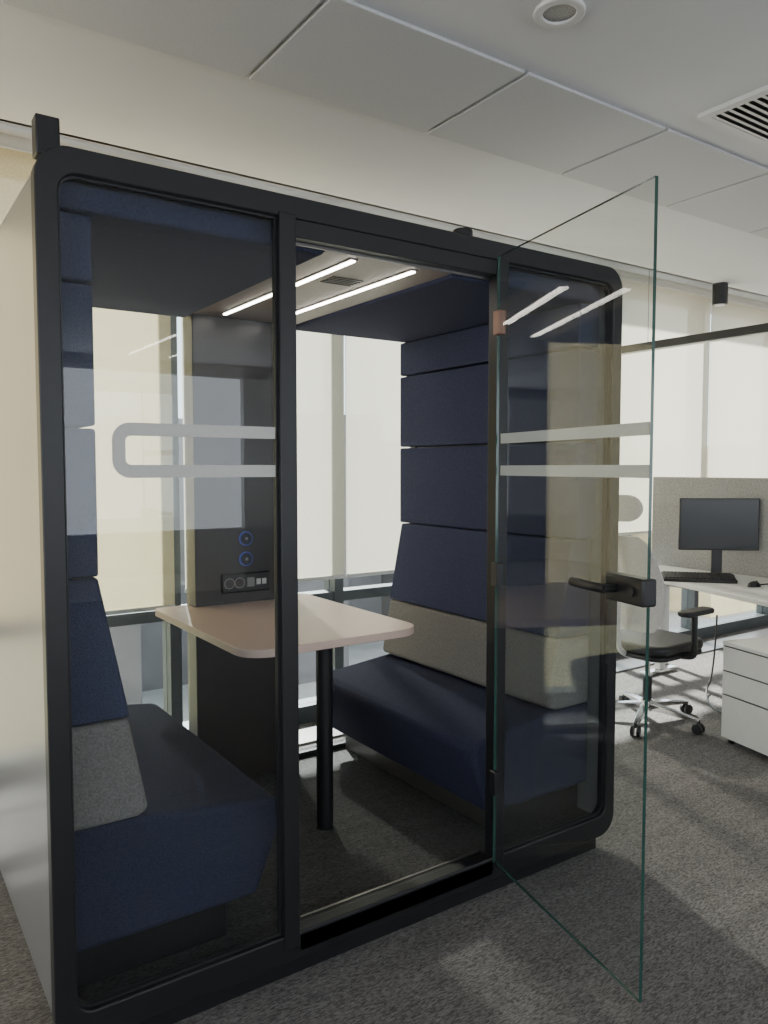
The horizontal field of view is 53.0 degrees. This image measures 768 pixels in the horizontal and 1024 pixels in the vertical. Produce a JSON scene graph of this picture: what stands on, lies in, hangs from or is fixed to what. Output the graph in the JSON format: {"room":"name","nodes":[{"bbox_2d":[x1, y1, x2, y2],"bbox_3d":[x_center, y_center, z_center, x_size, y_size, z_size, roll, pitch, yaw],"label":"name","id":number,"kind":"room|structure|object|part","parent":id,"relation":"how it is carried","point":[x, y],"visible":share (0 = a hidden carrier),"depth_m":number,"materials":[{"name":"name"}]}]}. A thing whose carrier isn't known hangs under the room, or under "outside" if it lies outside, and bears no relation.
{"room":"open-plan office","nodes":[
{"label":"open-plan office","id":0,"kind":"room"},
{"bbox_2d":[107,583,391,626],"bbox_3d":[0.020,0.490,4.874,13.500,0.060,0.100,-2,4,-34],"label":"transom","id":1,"kind":"object","parent":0,"point":[378,590],"visible":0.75,"depth_m":4.57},
{"bbox_2d":[0,0,767,296],"bbox_3d":[2.794,-1.353,0.710,13.500,0.120,8.140,-2,4,-34],"label":"ceiling","id":2,"kind":"structure","parent":0,"point":[666,63],"depth_m":2.70,"materials":[{"name":"paint"}]},
{"bbox_2d":[1,121,764,296],"bbox_3d":[0.499,-1.621,4.052,13.500,0.270,0.025,-2,4,-34],"label":"trim","id":3,"kind":"structure","parent":2,"relation":"attached to","point":[90,140],"depth_m":3.53,"materials":[{"name":"white paint"}]},
{"bbox_2d":[2,0,767,238],"bbox_3d":[0.892,-1.421,3.046,4.274,0.011,0.525,-2,4,-34],"label":"ceiling panel","id":4,"kind":"object","parent":2,"relation":"attached to","point":[351,55],"depth_m":2.52,"materials":[{"name":"paint"}]},
{"bbox_2d":[533,0,585,28],"bbox_3d":[0.480,-1.368,2.108,0.140,0.012,0.140,-2,4,-34],"label":"recessed light","id":5,"kind":"object","parent":2,"relation":"in","point":[551,14],"depth_m":2.11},
{"bbox_2d":[622,270,767,354],"bbox_3d":[2.458,-1.390,4.125,0.060,0.740,2.950,-2,4,-34],"label":"lamp","id":6,"kind":"object","parent":2,"relation":"hanging from","point":[759,329],"visible":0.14,"depth_m":4.82,"materials":[{"name":"black metal"}]},
{"bbox_2d":[622,332,767,354],"bbox_3d":[2.458,-1.023,4.146,0.040,0.006,2.910,-2,4,-34],"label":"diffuser","id":7,"kind":"object","parent":6,"relation":"attached to","point":[733,335],"depth_m":4.85,"materials":[{"name":"white plastic"}]},
{"bbox_2d":[697,85,767,148],"bbox_3d":[1.528,-1.397,2.649,0.600,0.015,0.610,-2,4,-34],"label":"ceiling vent","id":8,"kind":"object","parent":2,"relation":"in","point":[745,116],"visible":1,"depth_m":2.73,"materials":[{"name":"white metal"}]},
{"bbox_2d":[0,625,767,1023],"bbox_3d":[2.537,1.480,1.249,13.500,0.100,9.050,-2,4,-34],"label":"floor","id":9,"kind":"structure","parent":0,"point":[496,956],"depth_m":2.47,"materials":[{"name":"carpet"}]},
{"bbox_2d":[0,113,622,1023],"bbox_3d":[-0.311,0.164,2.938,2.074,2.335,1.304,-2,4,-34],"label":"pod","id":10,"kind":"object","parent":9,"relation":"on","point":[244,268],"visible":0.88,"depth_m":2.54,"materials":[{"name":"black metal"}]},
{"bbox_2d":[68,577,276,988],"bbox_3d":[-0.880,0.684,2.604,0.611,1.099,1.140,-2,4,-34],"label":"upholstered bench","id":11,"kind":"object","parent":10,"relation":"on","point":[168,831],"visible":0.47,"depth_m":2.10,"materials":[{"name":"blue fabric"}]},
{"bbox_2d":[72,717,146,830],"bbox_3d":[-1.046,0.661,2.490,0.210,0.274,1.140,-2,4,-34],"label":"lumbar cushion","id":12,"kind":"object","parent":11,"relation":"on","point":[109,793],"depth_m":2.02,"materials":[{"name":"grey fabric"}]},
{"bbox_3d":[-0.880,0.948,2.619,0.611,0.336,1.140,-2,4,-34],"label":"seat","id":13,"kind":"part","parent":11,"relation":"part of","materials":[{"name":"blue fabric"}]},
{"bbox_2d":[225,579,233,587],"bbox_3d":[-0.668,0.311,3.332,0.040,0.040,0.005,-2,4,-34],"label":"socket","id":14,"kind":"object","parent":10,"relation":"attached to","point":[229,583],"depth_m":3.33,"materials":[{"name":"grey plastic"}]},
{"bbox_2d":[235,578,243,586],"bbox_3d":[-0.630,0.309,3.358,0.040,0.040,0.005,-2,4,-34],"label":"socket","id":15,"kind":"object","parent":10,"relation":"attached to","point":[239,582],"depth_m":3.36,"materials":[{"name":"grey plastic"}]},
{"bbox_3d":[-0.607,0.308,3.382,0.225,0.085,0.012,-2,4,-34],"label":"socket panel","id":16,"kind":"part","parent":10,"relation":"part of","materials":[{"name":"black plastic"}]},
{"bbox_2d":[155,593,413,829],"bbox_3d":[-0.410,0.811,3.071,0.715,0.792,0.945,-2,4,-34],"label":"meeting table","id":17,"kind":"object","parent":10,"relation":"on","point":[244,629],"visible":0.96,"depth_m":2.92,"materials":[{"name":"laminate"}]},
{"bbox_3d":[-0.228,0.831,2.951,0.064,0.766,0.064,-2,4,-34],"label":"leg","id":18,"kind":"part","parent":17,"relation":"part of","materials":[{"name":"black metal"}]},
{"bbox_3d":[-0.279,0.223,2.201,0.052,2.102,0.049,-2,4,-34],"label":"door post","id":19,"kind":"part","parent":10,"relation":"part of","materials":[{"name":"black metal"}]},
{"bbox_3d":[-0.307,-0.837,2.892,0.478,0.062,1.180,-2,4,-34],"label":"ceiling panel","id":20,"kind":"part","parent":10,"relation":"part of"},
{"bbox_3d":[-0.666,0.145,3.455,2.074,2.192,0.050,-2,4,-34],"label":"frame","id":21,"kind":"part","parent":10,"relation":"part of","materials":[{"name":"black metal"}]},
{"bbox_2d":[333,523,590,833],"bbox_3d":[0.249,0.639,3.376,0.611,1.099,1.140,-2,4,-34],"label":"upholstered bench","id":22,"kind":"object","parent":10,"relation":"on","point":[416,711],"visible":0.77,"depth_m":3.13,"materials":[{"name":"blue fabric"}]},
{"bbox_3d":[0.120,1.131,3.346,0.005,0.113,1.090,-2,4,-34],"label":"kick plate","id":23,"kind":"part","parent":22,"relation":"part of","materials":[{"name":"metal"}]},
{"bbox_3d":[0.249,0.903,3.392,0.611,0.336,1.140,-2,4,-34],"label":"seat","id":24,"kind":"part","parent":22,"relation":"part of","materials":[{"name":"blue fabric"}]},
{"bbox_2d":[383,599,588,709],"bbox_3d":[0.406,0.604,3.482,0.230,0.274,1.140,-2,4,-34],"label":"lumbar cushion","id":25,"kind":"object","parent":22,"relation":"on","point":[544,671],"depth_m":3.26,"materials":[{"name":"grey fabric"}]},
{"bbox_3d":[0.389,0.196,2.658,0.048,2.102,0.049,-2,4,-34],"label":"door post","id":26,"kind":"part","parent":10,"relation":"part of","materials":[{"name":"black metal"}]},
{"bbox_2d":[493,176,657,1001],"bbox_3d":[0.517,0.202,2.256,0.010,2.058,0.757,-1,4,-21],"label":"pane","id":27,"kind":"object","parent":10,"relation":"attached to","point":[639,999],"visible":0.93,"depth_m":1.95,"materials":[{"name":"clear glass"}]},
{"bbox_2d":[490,769,501,795],"bbox_3d":[0.383,0.929,2.645,0.028,0.080,0.038,-1,4,-21],"label":"hinge plate","id":28,"kind":"object","parent":27,"relation":"attached to","point":[496,775],"visible":1,"depth_m":2.63,"materials":[{"name":"black metal"}]},
{"bbox_2d":[491,562,503,586],"bbox_3d":[0.383,0.210,2.604,0.028,0.080,0.038,-1,4,-21],"label":"hinge plate","id":29,"kind":"object","parent":27,"relation":"attached to","point":[497,568],"visible":1,"depth_m":2.59,"materials":[{"name":"black metal"}]},
{"bbox_2d":[493,309,505,335],"bbox_3d":[0.383,-0.628,2.556,0.028,0.080,0.038,-1,4,-21],"label":"hinge plate","id":30,"kind":"object","parent":27,"relation":"attached to","point":[499,316],"visible":1,"depth_m":2.54,"materials":[{"name":"brown metal"}]},
{"bbox_2d":[500,465,648,477],"bbox_3d":[0.522,-0.120,2.240,0.001,0.033,0.733,-1,4,-21],"label":"decal","id":31,"kind":"object","parent":27,"relation":"attached to","point":[616,471],"visible":1,"depth_m":2.17},
{"bbox_2d":[501,422,649,443],"bbox_3d":[0.522,-0.226,2.234,0.001,0.033,0.733,-1,4,-21],"label":"decal","id":32,"kind":"object","parent":27,"relation":"attached to","point":[640,428],"visible":1,"depth_m":2.15},
{"bbox_2d":[605,572,655,607],"bbox_3d":[0.628,0.197,1.967,0.044,0.070,0.151,-1,4,-21],"label":"case","id":33,"kind":"object","parent":27,"relation":"attached to","point":[645,589],"visible":1,"depth_m":1.93,"materials":[{"name":"black metal"}]},
{"bbox_2d":[568,577,603,592],"bbox_3d":[0.539,0.193,2.035,0.031,0.025,0.141,-1,4,-21],"label":"lever","id":34,"kind":"object","parent":33,"relation":"attached to","point":[576,582],"visible":1,"depth_m":2.02,"materials":[{"name":"black metal"}]},
{"bbox_2d":[602,584,617,592],"bbox_3d":[0.589,0.196,1.984,0.062,0.022,0.022,-1,4,-21],"label":"lever neck","id":35,"kind":"object","parent":33,"relation":"attached to","point":[607,588],"depth_m":1.97,"materials":[{"name":"black metal"}]},
{"bbox_2d":[627,587,634,596],"bbox_3d":[0.641,0.199,1.935,0.056,0.024,0.024,-1,4,-21],"label":"cylinder","id":36,"kind":"object","parent":33,"relation":"attached to","point":[630,590],"visible":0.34,"depth_m":1.92,"materials":[{"name":"black plastic"}]},
{"bbox_2d":[183,612,767,729],"bbox_3d":[0.009,1.168,4.929,13.500,0.100,0.140,-2,4,-34],"label":"sill","id":37,"kind":"structure","parent":9,"relation":"on","point":[307,706],"depth_m":6.88,"materials":[{"name":"grey metal"}]},
{"bbox_2d":[162,316,182,724],"bbox_3d":[-1.130,-0.243,4.049,0.060,2.820,0.130,-2,4,-34],"label":"mullion","id":38,"kind":"object","parent":37,"relation":"on","point":[171,634],"visible":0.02,"depth_m":4.04,"materials":[{"name":"grey metal"}]},
{"bbox_2d":[324,578,343,669],"bbox_3d":[-0.304,-0.276,4.613,0.060,2.820,0.130,-2,4,-34],"label":"mullion","id":39,"kind":"object","parent":37,"relation":"on","point":[335,585],"visible":0.02,"depth_m":4.62,"materials":[{"name":"grey metal"}]},
{"bbox_2d":[681,588,698,628],"bbox_3d":[2.666,-0.393,6.644,0.060,2.820,0.130,-2,4,-34],"label":"mullion","id":40,"kind":"object","parent":37,"relation":"on","point":[689,598],"visible":0.21,"depth_m":6.70,"materials":[{"name":"grey metal"}]},
{"bbox_2d":[756,604,767,614],"bbox_3d":[3.656,-0.432,7.321,0.060,2.820,0.130,-2,4,-34],"label":"mullion","id":41,"kind":"object","parent":37,"relation":"on","point":[759,609],"visible":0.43,"depth_m":7.39,"materials":[{"name":"grey metal"}]},
{"bbox_2d":[299,628,767,745],"bbox_3d":[0.167,1.225,4.701,13.500,0.012,0.200,-2,4,-34],"label":"trim","id":42,"kind":"structure","parent":9,"relation":"on","point":[307,735],"depth_m":5.86,"materials":[{"name":"metal"}]},
{"bbox_2d":[615,495,713,736],"bbox_3d":[1.546,0.565,4.545,0.660,1.349,0.677,0,3,4],"label":"office chair","id":43,"kind":"object","parent":9,"relation":"on","point":[664,646],"visible":0.63,"depth_m":4.33,"materials":[{"name":"metal"}]},
{"bbox_3d":[1.389,1.148,4.608,0.290,0.052,0.052,1,3,12],"label":"leg","id":44,"kind":"part","parent":43,"relation":"part of","materials":[{"name":"metal"}]},
{"bbox_3d":[1.541,1.140,4.747,0.052,0.052,0.290,0,3,-6],"label":"leg","id":45,"kind":"part","parent":43,"relation":"part of","materials":[{"name":"metal"}]},
{"bbox_3d":[1.474,1.159,4.421,0.052,0.052,0.290,2,4,30],"label":"leg","id":46,"kind":"part","parent":43,"relation":"part of","materials":[{"name":"metal"}]},
{"bbox_3d":[1.364,0.398,4.384,0.146,0.540,0.460,-2,4,-36],"label":"backrest","id":47,"kind":"part","parent":43,"relation":"part of","materials":[{"name":"white plastic"}]},
{"bbox_2d":[616,629,702,657],"bbox_3d":[1.569,0.764,4.556,0.480,0.060,0.480,-2,4,-36],"label":"seat cushion","id":48,"kind":"object","parent":43,"relation":"on","point":[662,643],"depth_m":4.39,"materials":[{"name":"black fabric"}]},
{"bbox_3d":[1.720,1.146,4.645,0.290,0.052,0.052,-1,4,-24],"label":"leg","id":49,"kind":"part","parent":43,"relation":"part of","materials":[{"name":"metal"}]},
{"bbox_3d":[1.679,1.158,4.444,0.052,0.052,0.290,-3,4,-42],"label":"leg","id":50,"kind":"part","parent":43,"relation":"part of","materials":[{"name":"metal"}]},
{"bbox_3d":[1.710,0.705,4.336,0.044,0.268,0.117,-2,4,-36],"label":"arm post","id":51,"kind":"part","parent":43,"relation":"part of","materials":[{"name":"black plastic"}]},
{"bbox_2d":[640,565,767,675],"bbox_3d":[2.170,0.850,4.694,1.219,0.762,2.000,-2,4,-34],"label":"office desk","id":52,"kind":"object","parent":9,"relation":"on","point":[740,591],"visible":0.58,"depth_m":4.84,"materials":[{"name":"metal"}]},
{"bbox_3d":[2.019,0.795,5.619,0.060,0.705,0.050,-2,4,-34],"label":"leg post","id":53,"kind":"part","parent":52,"relation":"part of","materials":[{"name":"white plastic"}]},
{"bbox_2d":[661,571,737,583],"bbox_3d":[2.048,0.424,5.022,0.450,0.050,0.160,1,3,14],"label":"keyboard","id":54,"kind":"object","parent":52,"relation":"on","point":[671,576],"visible":0.96,"depth_m":4.98,"materials":[{"name":"black plastic"}]},
{"bbox_2d":[678,498,759,575],"bbox_3d":[2.281,0.170,5.262,0.524,0.530,0.155,0,3,6],"label":"computer monitor","id":55,"kind":"object","parent":52,"relation":"on","point":[716,525],"visible":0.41,"depth_m":5.23,"materials":[{"name":"black plastic"}]},
{"bbox_2d":[747,581,760,587],"bbox_3d":[2.298,0.446,4.783,0.110,0.035,0.064,-2,4,-34],"label":"computer mouse","id":56,"kind":"object","parent":52,"relation":"on","point":[753,584],"visible":1,"depth_m":4.76,"materials":[{"name":"black plastic"}]},
{"bbox_2d":[652,477,767,663],"bbox_3d":[2.878,0.509,4.808,0.050,1.430,2.820,-2,4,-34],"label":"divider","id":57,"kind":"object","parent":9,"relation":"on","point":[667,491],"visible":0.5,"depth_m":5.61,"materials":[{"name":"fabric"}]},
{"bbox_3d":[2.878,0.210,4.791,0.040,0.830,2.820,-2,4,-34],"label":"felt panel","id":58,"kind":"part","parent":57,"relation":"part of","materials":[{"name":"grey fabric"}]},
{"bbox_2d":[705,615,721,713],"bbox_3d":[2.227,0.972,4.850,0.528,0.500,0.632,-2,4,-34],"label":"cable","id":59,"kind":"object","parent":9,"relation":"on","point":[707,700],"visible":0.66,"depth_m":5.22,"materials":[{"name":"black plastic"}]},
{"bbox_2d":[721,636,767,755],"bbox_3d":[2.166,0.985,4.096,0.542,0.562,0.424,-1,4,-20],"label":"drawer pedestal","id":60,"kind":"object","parent":9,"relation":"on","point":[744,722],"visible":1,"depth_m":4.05,"materials":[{"name":"white plastic"}]},
{"bbox_3d":[1.922,1.118,4.013,0.018,0.235,0.412,-1,4,-20],"label":"drawer","id":61,"kind":"part","parent":60,"relation":"part of","materials":[{"name":"white metal"}]},
{"bbox_3d":[1.915,1.000,4.003,0.006,0.004,0.412,-1,4,-20],"label":"drawer pull","id":62,"kind":"part","parent":60,"relation":"part of","materials":[{"name":"white metal"}]},
{"bbox_3d":[1.922,0.933,4.002,0.018,0.124,0.412,-1,4,-20],"label":"drawer","id":63,"kind":"part","parent":60,"relation":"part of","materials":[{"name":"white metal"}]},
{"bbox_3d":[1.915,0.736,3.988,0.006,0.004,0.412,-1,4,-20],"label":"drawer pull","id":64,"kind":"part","parent":60,"relation":"part of","materials":[{"name":"white metal"}]},
{"bbox_3d":[1.915,0.870,3.996,0.006,0.004,0.412,-1,4,-20],"label":"drawer pull","id":65,"kind":"part","parent":60,"relation":"part of","materials":[{"name":"white metal"}]},
{"bbox_3d":[1.922,0.801,3.995,0.018,0.129,0.412,-1,4,-20],"label":"drawer","id":66,"kind":"part","parent":60,"relation":"part of","materials":[{"name":"white metal"}]},
{"bbox_2d":[0,121,767,302],"bbox_3d":[0.181,-1.832,4.505,13.500,0.100,1.110,-2,4,-34],"label":"rail","id":67,"kind":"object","parent":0,"point":[6,128],"depth_m":4.37,"materials":[{"name":"metal"}]},
{"bbox_2d":[0,133,174,615],"bbox_3d":[-1.624,-0.582,3.526,1.328,2.201,0.056,-2,4,-34],"label":"roller blind","id":68,"kind":"object","parent":67,"relation":"hanging from","point":[132,350],"visible":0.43,"depth_m":3.80,"materials":[{"name":"beige fabric"}]},
{"bbox_2d":[181,317,344,592],"bbox_3d":[-0.631,-0.657,4.203,0.968,2.128,0.056,-2,4,-34],"label":"roller blind","id":69,"kind":"object","parent":67,"relation":"hanging from","point":[320,356],"visible":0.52,"depth_m":4.40,"materials":[{"name":"white fabric"}]},
{"bbox_2d":[345,336,409,577],"bbox_3d":[0.267,-0.693,4.817,1.192,2.128,0.056,-2,4,-34],"label":"roller blind","id":70,"kind":"object","parent":67,"relation":"hanging from","point":[372,366],"visible":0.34,"depth_m":4.61,"materials":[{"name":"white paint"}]},
{"bbox_2d":[618,270,711,535],"bbox_3d":[2.247,-0.834,6.167,1.192,2.000,0.056,-2,4,-34],"label":"roller blind","id":71,"kind":"object","parent":67,"relation":"hanging from","point":[681,376],"visible":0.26,"depth_m":6.15,"materials":[{"name":"white fabric"}]},
{"bbox_2d":[707,294,767,477],"bbox_3d":[3.237,-0.873,6.844,1.192,2.000,0.056,-2,4,-34],"label":"roller blind","id":72,"kind":"object","parent":67,"relation":"hanging from","point":[738,384],"visible":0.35,"depth_m":6.74,"materials":[{"name":"white fabric"}]},
{"bbox_2d":[712,282,727,305],"bbox_3d":[2.291,-1.482,5.250,0.100,0.145,0.100,-2,4,-34],"label":"ceiling spotlight","id":73,"kind":"object","parent":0,"point":[719,290],"depth_m":5.21,"materials":[{"name":"black metal"}]},
{"label":"outside","id":74,"kind":"structure","parent":0,"visible":0},
{"bbox_2d":[142,609,755,721],"bbox_3d":[-41.966,7.963,97.294,200.000,0.100,193.050,-2,4,-34],"label":"ground","id":75,"kind":"structure","parent":74,"point":[358,653],"depth_m":54.84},
{"bbox_2d":[109,624,141,704],"bbox_3d":[-17.230,3.500,41.800,5.500,15.200,8.000,-2,4,-34],"label":"building","id":76,"kind":"structure","parent":75,"relation":"on","point":[126,640],"depth_m":39.97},
{"bbox_2d":[141,418,187,691],"bbox_3d":[-15.334,2.322,50.924,6.000,16.500,9.000,-2,4,-34],"label":"building","id":77,"kind":"structure","parent":75,"relation":"on","point":[151,633],"depth_m":46.96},
{"bbox_2d":[298,444,348,684],"bbox_3d":[-7.016,3.057,51.210,6.000,15.000,8.000,-2,4,-34],"label":"building","id":78,"kind":"structure","parent":75,"relation":"on","point":[306,661],"depth_m":48.41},
{"bbox_2d":[344,415,380,614],"bbox_3d":[-5.913,1.138,62.782,7.000,17.500,10.000,-2,4,-34],"label":"building","id":79,"kind":"structure","parent":75,"relation":"on","point":[373,604],"depth_m":60.14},
{"bbox_2d":[381,573,393,615],"bbox_3d":[6.271,1.990,64.511,13.000,15.600,11.000,-2,4,-34],"label":"building","id":80,"kind":"structure","parent":75,"relation":"on","point":[385,578],"depth_m":62.20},
{"bbox_2d":[631,446,755,617],"bbox_3d":[32.152,1.209,79.793,17.000,15.400,15.000,-2,4,-34],"label":"building","id":81,"kind":"structure","parent":75,"relation":"on","point":[722,606],"depth_m":71.15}
]}

